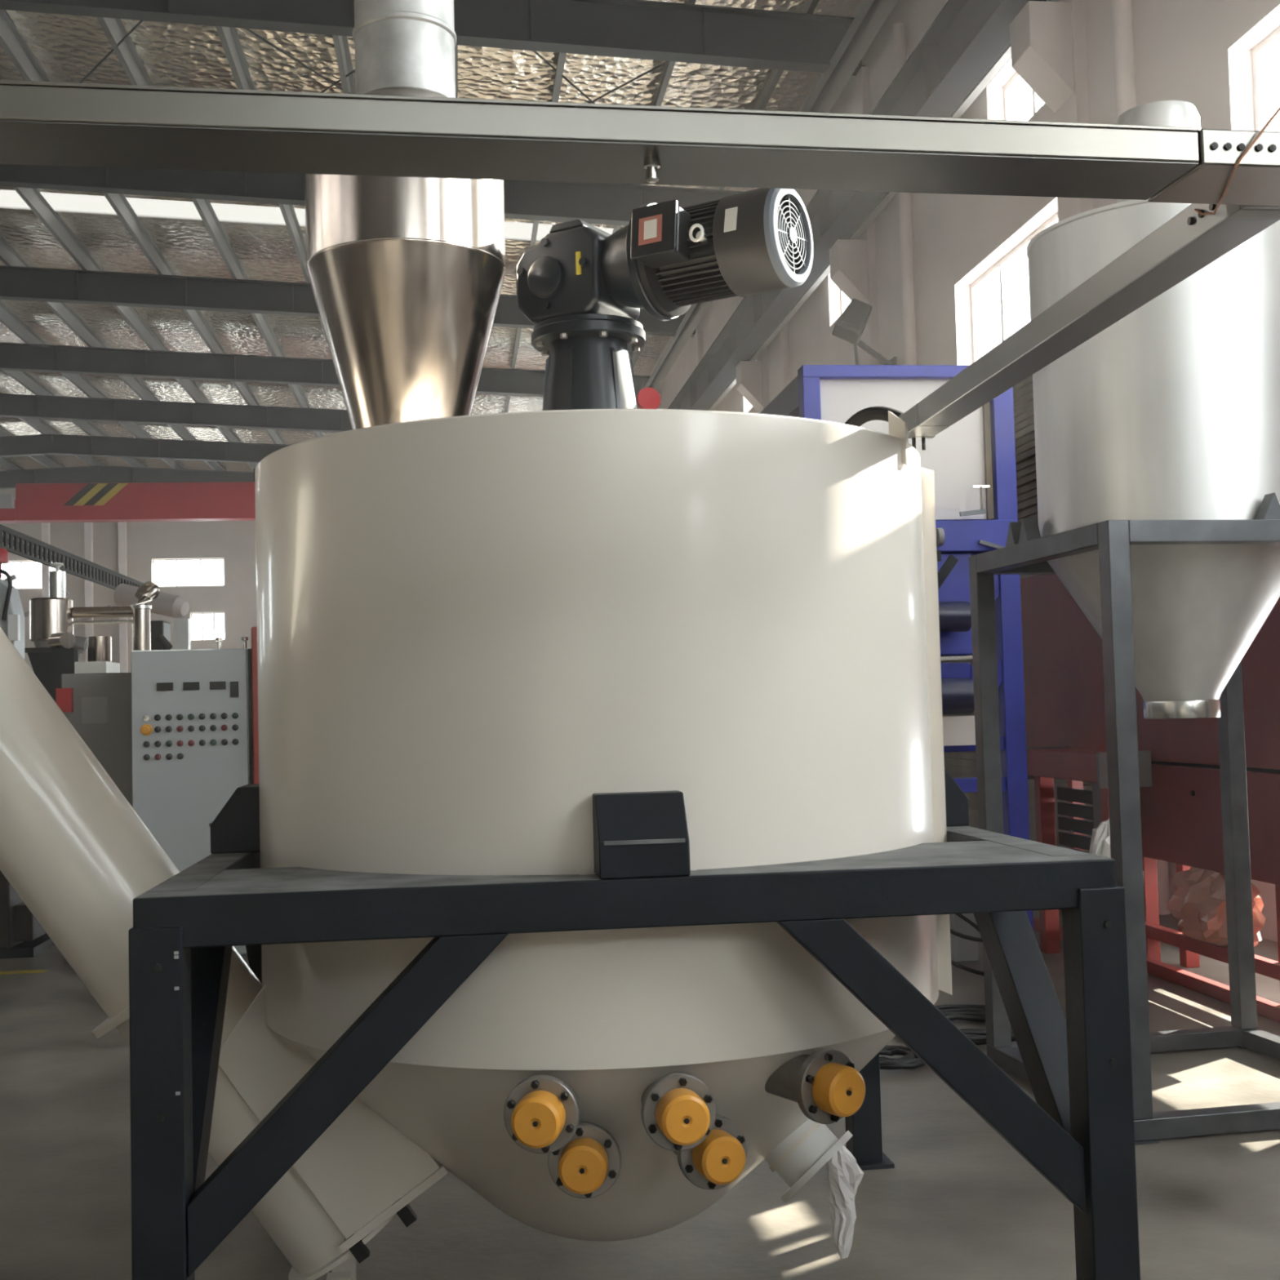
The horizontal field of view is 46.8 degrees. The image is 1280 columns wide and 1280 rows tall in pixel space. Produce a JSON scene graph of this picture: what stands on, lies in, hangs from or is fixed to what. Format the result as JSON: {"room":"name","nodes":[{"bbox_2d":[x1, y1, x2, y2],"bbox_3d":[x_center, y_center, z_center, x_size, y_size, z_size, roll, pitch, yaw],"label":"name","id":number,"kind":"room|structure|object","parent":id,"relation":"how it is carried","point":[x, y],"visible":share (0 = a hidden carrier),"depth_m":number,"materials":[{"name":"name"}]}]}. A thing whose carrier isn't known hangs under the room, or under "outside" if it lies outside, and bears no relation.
{"room":"factory floor","nodes":[
{"label":"factory floor","id":0,"kind":"room"},
{"bbox_2d":[0,471,257,672],"bbox_3d":[-15.349,-1.034,54.788,27.000,11.000,0.260,-1,-3,-7],"label":"wall","id":1,"kind":"structure","parent":0,"point":[233,541],"depth_m":54.50,"materials":[{"name":"white paint"}]},
{"bbox_2d":[0,560,52,589],"bbox_3d":[-22.192,-2.365,54.079,2.300,1.050,0.062,-1,-3,-7],"label":"window","id":2,"kind":"structure","parent":1,"relation":"in","point":[20,562],"depth_m":54.01,"materials":[{"name":"white"}]},
{"bbox_2d":[152,558,224,586],"bbox_3d":[-16.685,-2.477,54.759,2.600,1.050,0.062,-1,-3,-7],"label":"window","id":3,"kind":"structure","parent":1,"relation":"in","point":[200,559],"depth_m":54.73,"materials":[{"name":"white"}]},
{"bbox_2d":[191,612,225,640],"bbox_3d":[-15.963,-0.494,54.750,1.250,1.050,0.062,-1,-3,-7],"label":"window","id":4,"kind":"structure","parent":1,"relation":"in","point":[202,613],"depth_m":54.72,"materials":[{"name":"white"}]},
{"bbox_2d":[150,620,172,650],"bbox_3d":[-5.064,1.102,15.642,0.338,2.600,0.548,-1,-3,-7],"label":"machine part","id":5,"kind":"object","parent":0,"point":[160,629],"visible":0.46,"depth_m":15.52,"materials":[{"name":"grey metal"}]},
{"bbox_2d":[0,0,897,488],"bbox_3d":[-11.445,-7.132,22.149,27.600,1.935,66.600,-1,-3,-7],"label":"ceiling","id":6,"kind":"structure","parent":0,"point":[157,325],"depth_m":26.11,"materials":[{"name":"silver metal"}]},
{"bbox_2d":[0,909,1279,1279],"bbox_3d":[-11.183,2.942,21.686,29.000,0.200,68.000,-1,-3,-7],"label":"floor","id":7,"kind":"structure","parent":0,"point":[957,1202],"depth_m":4.66,"materials":[{"name":"concrete"}]},
{"bbox_2d":[0,547,24,659],"bbox_3d":[-5.078,0.745,11.567,0.525,2.940,0.360,-1,-3,-7],"label":"machine housing","id":8,"kind":"object","parent":7,"relation":"on","point":[11,613],"visible":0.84,"depth_m":11.51,"materials":[{"name":"metal"}]},
{"bbox_2d":[0,969,47,974],"bbox_3d":[-6.402,2.130,8.946,5.400,0.002,0.100,-1,-3,-7],"label":"floor marking","id":9,"kind":"object","parent":7,"relation":"on","point":[31,971],"depth_m":9.25,"materials":[{"name":"yellow paint"}]},
{"bbox_2d":[0,871,54,958],"bbox_3d":[-4.817,1.726,10.161,1.460,0.838,0.915,-1,-3,-7],"label":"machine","id":10,"kind":"object","parent":7,"relation":"on","point":[21,935],"visible":0.38,"depth_m":9.88,"materials":[{"name":"grey metal"}]},
{"bbox_2d":[41,522,50,597],"bbox_3d":[-21.553,-0.320,53.731,0.240,9.800,0.240,-1,-3,-7],"label":"column","id":11,"kind":"structure","parent":7,"relation":"on","point":[45,526],"depth_m":53.72,"materials":[{"name":"paint"}]},
{"bbox_2d":[29,562,74,647],"bbox_3d":[-5.790,0.802,14.584,0.410,3.140,0.410,-1,-3,-7],"label":"loader","id":12,"kind":"object","parent":7,"relation":"on","point":[51,615],"visible":0.71,"depth_m":14.48,"materials":[{"name":"silver metal"}]},
{"bbox_2d":[24,647,82,702],"bbox_3d":[-5.394,1.197,13.604,0.420,2.240,0.460,-1,-3,-7],"label":"hopper","id":13,"kind":"object","parent":7,"relation":"on","point":[40,658],"visible":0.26,"depth_m":13.44,"materials":[{"name":"grey metal"}]},
{"bbox_2d":[48,631,88,688],"bbox_3d":[-5.155,0.186,13.366,0.249,0.505,0.316,-4,-4,44],"label":"motor","id":14,"kind":"object","parent":13,"relation":"attached to","point":[64,657],"visible":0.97,"depth_m":13.26,"materials":[{"name":"silver metal"}]},
{"bbox_2d":[0,524,143,626],"bbox_3d":[-7.666,0.753,19.198,0.582,3.760,11.000,-1,-3,-7],"label":"conveyor","id":15,"kind":"object","parent":7,"relation":"on","point":[106,577],"visible":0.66,"depth_m":18.90,"materials":[{"name":"black metal"}]},
{"bbox_2d":[84,522,93,662],"bbox_3d":[-20.065,-0.350,53.915,0.240,9.800,0.240,-1,-3,-7],"label":"column","id":16,"kind":"structure","parent":7,"relation":"on","point":[88,526],"depth_m":53.92,"materials":[{"name":"paint"}]},
{"bbox_2d":[56,661,132,964],"bbox_3d":[-3.544,1.123,9.875,0.500,1.950,0.650,-1,-3,-7],"label":"tall cabinet","id":17,"kind":"object","parent":7,"relation":"on","point":[95,699],"visible":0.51,"depth_m":9.63,"materials":[{"name":"grey metal"}]},
{"bbox_2d":[87,635,124,672],"bbox_3d":[-4.976,1.137,13.683,0.330,2.345,0.350,-1,-3,-7],"label":"drum","id":18,"kind":"object","parent":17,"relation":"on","point":[99,647],"visible":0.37,"depth_m":13.62,"materials":[{"name":"silver metal"}]},
{"bbox_2d":[71,581,159,650],"bbox_3d":[-5.186,0.888,14.694,0.811,2.947,0.281,-1,-3,-7],"label":"pipe","id":19,"kind":"object","parent":7,"relation":"on","point":[140,612],"visible":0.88,"depth_m":14.66,"materials":[{"name":"silver metal"}]},
{"bbox_2d":[118,521,128,672],"bbox_3d":[-18.874,-0.374,54.062,0.240,9.800,0.240,-1,-3,-7],"label":"column","id":20,"kind":"structure","parent":7,"relation":"on","point":[122,564],"depth_m":54.05,"materials":[{"name":"paint"}]},
{"bbox_2d":[113,583,191,649],"bbox_3d":[-5.394,0.898,16.471,0.922,3.102,0.250,-2,-3,16],"label":"duct","id":21,"kind":"object","parent":7,"relation":"on","point":[166,604],"visible":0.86,"depth_m":16.38,"materials":[{"name":"white paint"}]},
{"bbox_2d":[130,636,253,967],"bbox_3d":[-2.810,1.024,9.421,0.730,2.068,0.538,-1,-3,-7],"label":"tall cabinet","id":22,"kind":"object","parent":7,"relation":"on","point":[192,729],"visible":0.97,"depth_m":9.20,"materials":[{"name":"grey metal"}]},
{"bbox_2d":[143,715,149,721],"bbox_3d":[-3.062,0.485,9.175,0.036,0.038,0.017,-1,-3,-7],"label":"switch","id":23,"kind":"object","parent":22,"relation":"attached to","point":[146,717],"depth_m":9.18,"materials":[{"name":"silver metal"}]},
{"bbox_2d":[0,626,448,1279],"bbox_3d":[-1.735,0.120,3.766,2.425,3.306,0.444,-1,-3,-7],"label":"conveyor","id":24,"kind":"object","parent":7,"relation":"on","point":[73,848],"visible":0.63,"depth_m":3.63,"materials":[{"name":"beige metal"}]},
{"bbox_2d":[251,626,258,783],"bbox_3d":[-2.345,0.990,9.524,0.202,2.120,0.690,-1,-3,-7],"label":"column","id":25,"kind":"structure","parent":7,"relation":"on","point":[254,629],"depth_m":9.21,"materials":[{"name":"metal"}]},
{"bbox_2d":[128,826,1140,1279],"bbox_3d":[-0.093,1.132,3.949,2.078,1.208,2.078,-1,-3,-7],"label":"support frame","id":26,"kind":"object","parent":7,"relation":"on","point":[1078,1134],"visible":0.66,"depth_m":3.03,"materials":[{"name":"grey paint"}]},
{"bbox_2d":[208,408,969,1241],"bbox_3d":[-0.087,0.521,3.960,1.828,2.092,1.771,-3,-3,35],"label":"tank","id":27,"kind":"object","parent":26,"relation":"on","point":[606,643],"visible":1,"depth_m":3.19,"materials":[{"name":"white metal"}]},
{"bbox_2d":[304,87,506,429],"bbox_3d":[-0.621,-0.913,3.953,0.534,1.030,0.534,-1,-3,-7],"label":"hopper","id":28,"kind":"object","parent":27,"relation":"on","point":[406,275],"visible":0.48,"depth_m":3.77,"materials":[{"name":"silver metal"}]},
{"bbox_2d":[352,0,456,97],"bbox_3d":[-0.655,-2.439,4.024,0.277,2.024,0.277,-1,-3,-7],"label":"pipe","id":29,"kind":"object","parent":28,"relation":"on","point":[399,43],"visible":0.84,"depth_m":3.87,"materials":[{"name":"silver metal"}]},
{"bbox_2d":[291,1029,895,1241],"bbox_3d":[-0.092,1.227,3.948,1.738,0.682,1.738,-1,-3,-7],"label":"tank bottom","id":30,"kind":"object","parent":27,"relation":"on","point":[448,1095],"depth_m":3.25,"materials":[{"name":"beige paint"}]},
{"bbox_2d":[636,386,660,408],"bbox_3d":[0.027,-0.567,4.262,0.071,0.322,0.040,-1,-3,-7],"label":"knob","id":31,"kind":"object","parent":27,"relation":"on","point":[647,397],"visible":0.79,"depth_m":4.25,"materials":[{"name":"red plastic"}]},
{"bbox_2d":[515,187,813,410],"bbox_3d":[0.046,-0.789,3.894,0.802,0.731,0.352,-3,-3,36],"label":"motor","id":32,"kind":"object","parent":27,"relation":"on","point":[584,287],"visible":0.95,"depth_m":3.87,"materials":[{"name":"black metal"}]},
{"bbox_2d":[777,195,808,272],"bbox_3d":[0.381,-1.018,3.721,0.004,0.199,0.199,-3,-3,31],"label":"grille","id":33,"kind":"object","parent":32,"relation":"attached to","point":[787,237],"depth_m":3.73,"materials":[{"name":"grey metal"}]},
{"bbox_2d":[764,1119,853,1202],"bbox_3d":[0.404,1.276,3.727,0.272,0.272,0.254,-1,-3,-7],"label":"outlet","id":34,"kind":"object","parent":27,"relation":"attached to","point":[797,1153],"depth_m":3.66,"materials":[{"name":"white paint"}]},
{"bbox_2d":[826,1145,863,1258],"bbox_3d":[0.527,1.431,3.777,0.097,0.283,0.055,-1,-3,-7],"label":"plastic wrap","id":35,"kind":"object","parent":27,"relation":"hanging from","point":[845,1175],"visible":0.95,"depth_m":3.76,"materials":[{"name":"white plastic"}]},
{"bbox_2d":[898,203,1279,450],"bbox_3d":[0.788,-0.570,2.912,0.090,0.092,1.742,-1,-3,-6],"label":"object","id":36,"kind":"structure","parent":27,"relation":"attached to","point":[1188,242],"depth_m":2.58,"materials":[{"name":"silver metal"}]},
{"bbox_2d":[0,80,1279,206],"bbox_3d":[-0.110,-0.593,1.808,3.639,0.075,0.147,-1,-3,-9],"label":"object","id":37,"kind":"structure","parent":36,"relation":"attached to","point":[42,123],"depth_m":1.79,"materials":[{"name":"metal"}]},
{"bbox_2d":[1194,106,1279,215],"bbox_3d":[0.846,-0.750,1.956,0.244,0.310,0.393,1,-3,-39],"label":"loose wire","id":38,"kind":"object","parent":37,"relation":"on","point":[1277,112],"visible":1,"depth_m":1.88,"materials":[{"name":"brown"}]},
{"bbox_2d":[844,406,903,426],"bbox_3d":[0.594,-0.515,3.835,0.253,0.183,0.064,-2,-3,20],"label":"conduit","id":39,"kind":"object","parent":36,"relation":"attached to","point":[872,413],"visible":0.43,"depth_m":3.83,"materials":[{"name":"black"}]},
{"bbox_2d":[657,393,662,408],"bbox_3d":[0.398,-1.374,35.621,0.470,9.100,0.440,-1,-3,-7],"label":"column","id":40,"kind":"structure","parent":7,"relation":"on","point":[660,395],"depth_m":35.63,"materials":[{"name":"paint"}]},
{"bbox_2d":[693,329,702,368],"bbox_3d":[1.126,-1.667,29.673,0.470,9.100,0.440,-1,-3,-7],"label":"column","id":41,"kind":"structure","parent":7,"relation":"on","point":[698,340],"depth_m":29.68,"materials":[{"name":"paint"}]},
{"bbox_2d":[735,346,769,413],"bbox_3d":[1.867,-1.965,23.625,0.470,9.100,0.440,-1,-3,-7],"label":"column","id":42,"kind":"structure","parent":7,"relation":"on","point":[752,376],"depth_m":23.53,"materials":[{"name":"paint"}]},
{"bbox_2d":[667,0,1046,410],"bbox_3d":[1.552,-4.786,23.625,0.340,0.690,65.800,-1,-3,-7],"label":"beam","id":43,"kind":"structure","parent":42,"relation":"on","point":[966,37],"depth_m":14.99,"materials":[{"name":"black"}]},
{"bbox_2d":[0,481,255,523],"bbox_3d":[-9.820,-4.076,43.380,18.500,1.060,2.800,-1,-3,-7],"label":"girder","id":44,"kind":"object","parent":43,"relation":"on","point":[32,503],"visible":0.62,"depth_m":42.49,"materials":[{"name":"red metal"}]},
{"bbox_2d":[708,0,1058,410],"bbox_3d":[1.808,-4.543,23.644,0.082,0.145,65.800,-1,-3,-7],"label":"channel","id":45,"kind":"object","parent":42,"relation":"attached to","point":[1006,55],"visible":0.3,"depth_m":16.86,"materials":[{"name":"silver metal"}]},
{"bbox_2d":[829,66,879,364],"bbox_3d":[2.607,-2.263,17.578,0.470,9.100,0.440,-1,-3,-7],"label":"column","id":46,"kind":"structure","parent":7,"relation":"on","point":[853,270],"depth_m":17.49,"materials":[{"name":"paint"}]},
{"bbox_2d":[759,364,1033,930],"bbox_3d":[1.435,0.214,9.152,1.240,3.440,2.420,-1,-3,-7],"label":"frame","id":47,"kind":"object","parent":7,"relation":"on","point":[972,460],"visible":0.32,"depth_m":8.32,"materials":[{"name":"paint"}]},
{"bbox_2d":[942,715,975,746],"bbox_3d":[1.702,0.502,8.172,0.360,0.160,0.120,-1,-3,-7],"label":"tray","id":48,"kind":"object","parent":47,"relation":"on","point":[957,730],"depth_m":8.12,"materials":[{"name":"white metal"}]},
{"bbox_2d":[950,928,982,942],"bbox_3d":[1.736,1.380,8.059,0.789,0.517,0.173,-3,-3,26],"label":"power cable","id":49,"kind":"object","parent":47,"relation":"attached to","point":[952,931],"visible":0.22,"depth_m":7.96,"materials":[{"name":"black rubber"}]},
{"bbox_2d":[879,1044,925,1069],"bbox_3d":[1.069,1.780,6.314,0.341,0.045,0.338,-1,-3,-7],"label":"cable coil","id":50,"kind":"object","parent":7,"relation":"on","point":[908,1061],"visible":0.45,"depth_m":6.22,"materials":[{"name":"black rubber"}]},
{"bbox_2d":[949,913,977,961],"bbox_3d":[1.912,1.748,8.923,0.170,0.330,0.320,-1,-3,-7],"label":"crate","id":51,"kind":"object","parent":7,"relation":"on","point":[962,949],"visible":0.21,"depth_m":8.77,"materials":[{"name":"grey metal"}]},
{"bbox_2d":[951,960,983,975],"bbox_3d":[1.777,1.622,8.119,0.784,0.496,0.127,-2,-3,18],"label":"power cable","id":52,"kind":"object","parent":7,"relation":"on","point":[953,962],"visible":0.2,"depth_m":8.05,"materials":[{"name":"black rubber"}]},
{"bbox_2d":[955,913,979,932],"bbox_3d":[1.698,1.401,8.223,0.700,0.939,0.096,-2,-3,10],"label":"power cable","id":53,"kind":"object","parent":7,"relation":"on","point":[968,921],"visible":0.17,"depth_m":8.18,"materials":[{"name":"black rubber"}]},
{"bbox_2d":[935,1004,1015,1044],"bbox_3d":[1.535,1.787,6.881,0.731,0.057,0.724,-1,-3,-7],"label":"cable coil","id":54,"kind":"object","parent":7,"relation":"on","point":[972,1012],"visible":0.12,"depth_m":7.05,"materials":[{"name":"black rubber"}]},
{"bbox_2d":[940,374,1093,851],"bbox_3d":[2.900,-0.066,13.321,0.244,4.246,4.957,-1,-3,-7],"label":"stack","id":55,"kind":"object","parent":7,"relation":"on","point":[957,764],"visible":0.04,"depth_m":11.55,"materials":[{"name":"metal"}]},
{"bbox_2d":[1009,0,1093,222],"bbox_3d":[3.323,-2.550,11.729,0.470,9.100,0.440,-1,-3,-7],"label":"column","id":56,"kind":"structure","parent":7,"relation":"on","point":[1048,46],"depth_m":11.64,"materials":[{"name":"paint"}]},
{"bbox_2d":[1026,746,1152,953],"bbox_3d":[2.582,1.258,8.601,0.300,1.245,1.170,-1,-3,-7],"label":"machine","id":57,"kind":"object","parent":7,"relation":"on","point":[1044,764],"visible":0.56,"depth_m":8.75,"materials":[{"name":"paint"}]},
{"bbox_2d":[1088,818,1146,954],"bbox_3d":[2.252,1.334,7.031,0.314,0.975,0.356,-1,-3,-7],"label":"plastic bag","id":58,"kind":"object","parent":7,"relation":"on","point":[1100,845],"visible":0.12,"depth_m":6.99,"materials":[{"name":"white plastic"}]},
{"bbox_2d":[968,100,1279,1145],"bbox_3d":[2.147,-0.229,5.923,1.250,3.990,1.250,-1,-3,-11],"label":"hopper","id":59,"kind":"object","parent":7,"relation":"on","point":[1157,434],"visible":0.85,"depth_m":5.53,"materials":[{"name":"silver metal"}]},
{"bbox_2d":[1020,573,1279,1022],"bbox_3d":[2.966,0.681,8.419,0.360,2.360,3.320,-1,-3,-7],"label":"machine","id":60,"kind":"object","parent":7,"relation":"on","point":[1181,813],"visible":0.42,"depth_m":7.98,"materials":[{"name":"paint"}]},
{"bbox_2d":[1166,866,1266,946],"bbox_3d":[2.972,1.362,7.628,0.306,0.387,0.816,-1,-3,-7],"label":"plastic bag","id":61,"kind":"object","parent":60,"relation":"on","point":[1198,900],"visible":0.59,"depth_m":7.54,"materials":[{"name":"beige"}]},
{"bbox_2d":[648,0,1279,942],"bbox_3d":[2.207,-2.526,23.594,0.260,10.200,66.000,-1,-3,-7],"label":"wall","id":62,"kind":"structure","parent":0,"point":[1197,53],"depth_m":14.29,"materials":[{"name":"white paint"}]},
{"bbox_2d":[779,321,790,391],"bbox_3d":[2.207,-1.955,21.851,0.166,8.900,0.166,-1,-3,-7],"label":"downpipe","id":63,"kind":"object","parent":62,"relation":"attached to","point":[784,333],"visible":0.02,"depth_m":21.90,"materials":[{"name":"paint"}]},
{"bbox_2d":[840,289,846,314],"bbox_3d":[2.792,-4.554,19.025,0.062,0.700,1.400,-1,-3,-7],"label":"window","id":64,"kind":"structure","parent":62,"relation":"in","point":[843,297],"depth_m":19.67,"materials":[{"name":"white"}]},
{"bbox_2d":[831,297,897,364],"bbox_3d":[2.553,-3.412,16.600,0.956,0.811,0.338,1,-3,-38],"label":"floodlight","id":65,"kind":"object","parent":62,"relation":"attached to","point":[851,325],"visible":0.88,"depth_m":16.41,"materials":[{"name":"grey metal"}]},
{"bbox_2d":[892,22,917,364],"bbox_3d":[2.935,-2.248,15.903,0.166,8.900,0.166,-1,-3,-7],"label":"column","id":66,"kind":"structure","parent":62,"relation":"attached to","point":[906,242],"depth_m":15.94,"materials":[{"name":"paint"}]},
{"bbox_2d":[969,212,1057,362],"bbox_3d":[3.512,-2.745,13.491,0.062,1.740,2.570,-1,-3,-7],"label":"window","id":67,"kind":"structure","parent":62,"relation":"in","point":[1001,266],"depth_m":13.96,"materials":[{"name":"white"}]},
{"bbox_2d":[1003,72,1041,119],"bbox_3d":[3.517,-4.845,13.106,0.062,0.700,1.400,-1,-3,-7],"label":"window","id":68,"kind":"structure","parent":62,"relation":"in","point":[1016,78],"depth_m":13.72,"materials":[{"name":"white"}]},
{"bbox_2d":[1111,0,1170,915],"bbox_3d":[3.572,-2.504,10.698,0.166,8.900,0.166,-1,-3,-7],"label":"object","id":69,"kind":"object","parent":62,"relation":"attached to","point":[1122,10],"visible":0.04,"depth_m":10.72,"materials":[{"name":"paint"}]},
{"bbox_2d":[1251,26,1279,131],"bbox_3d":[4.200,-3.021,7.875,0.062,1.740,3.300,-1,-3,-7],"label":"window","id":70,"kind":"structure","parent":62,"relation":"in","point":[1259,51],"depth_m":9.49,"materials":[{"name":"white"}]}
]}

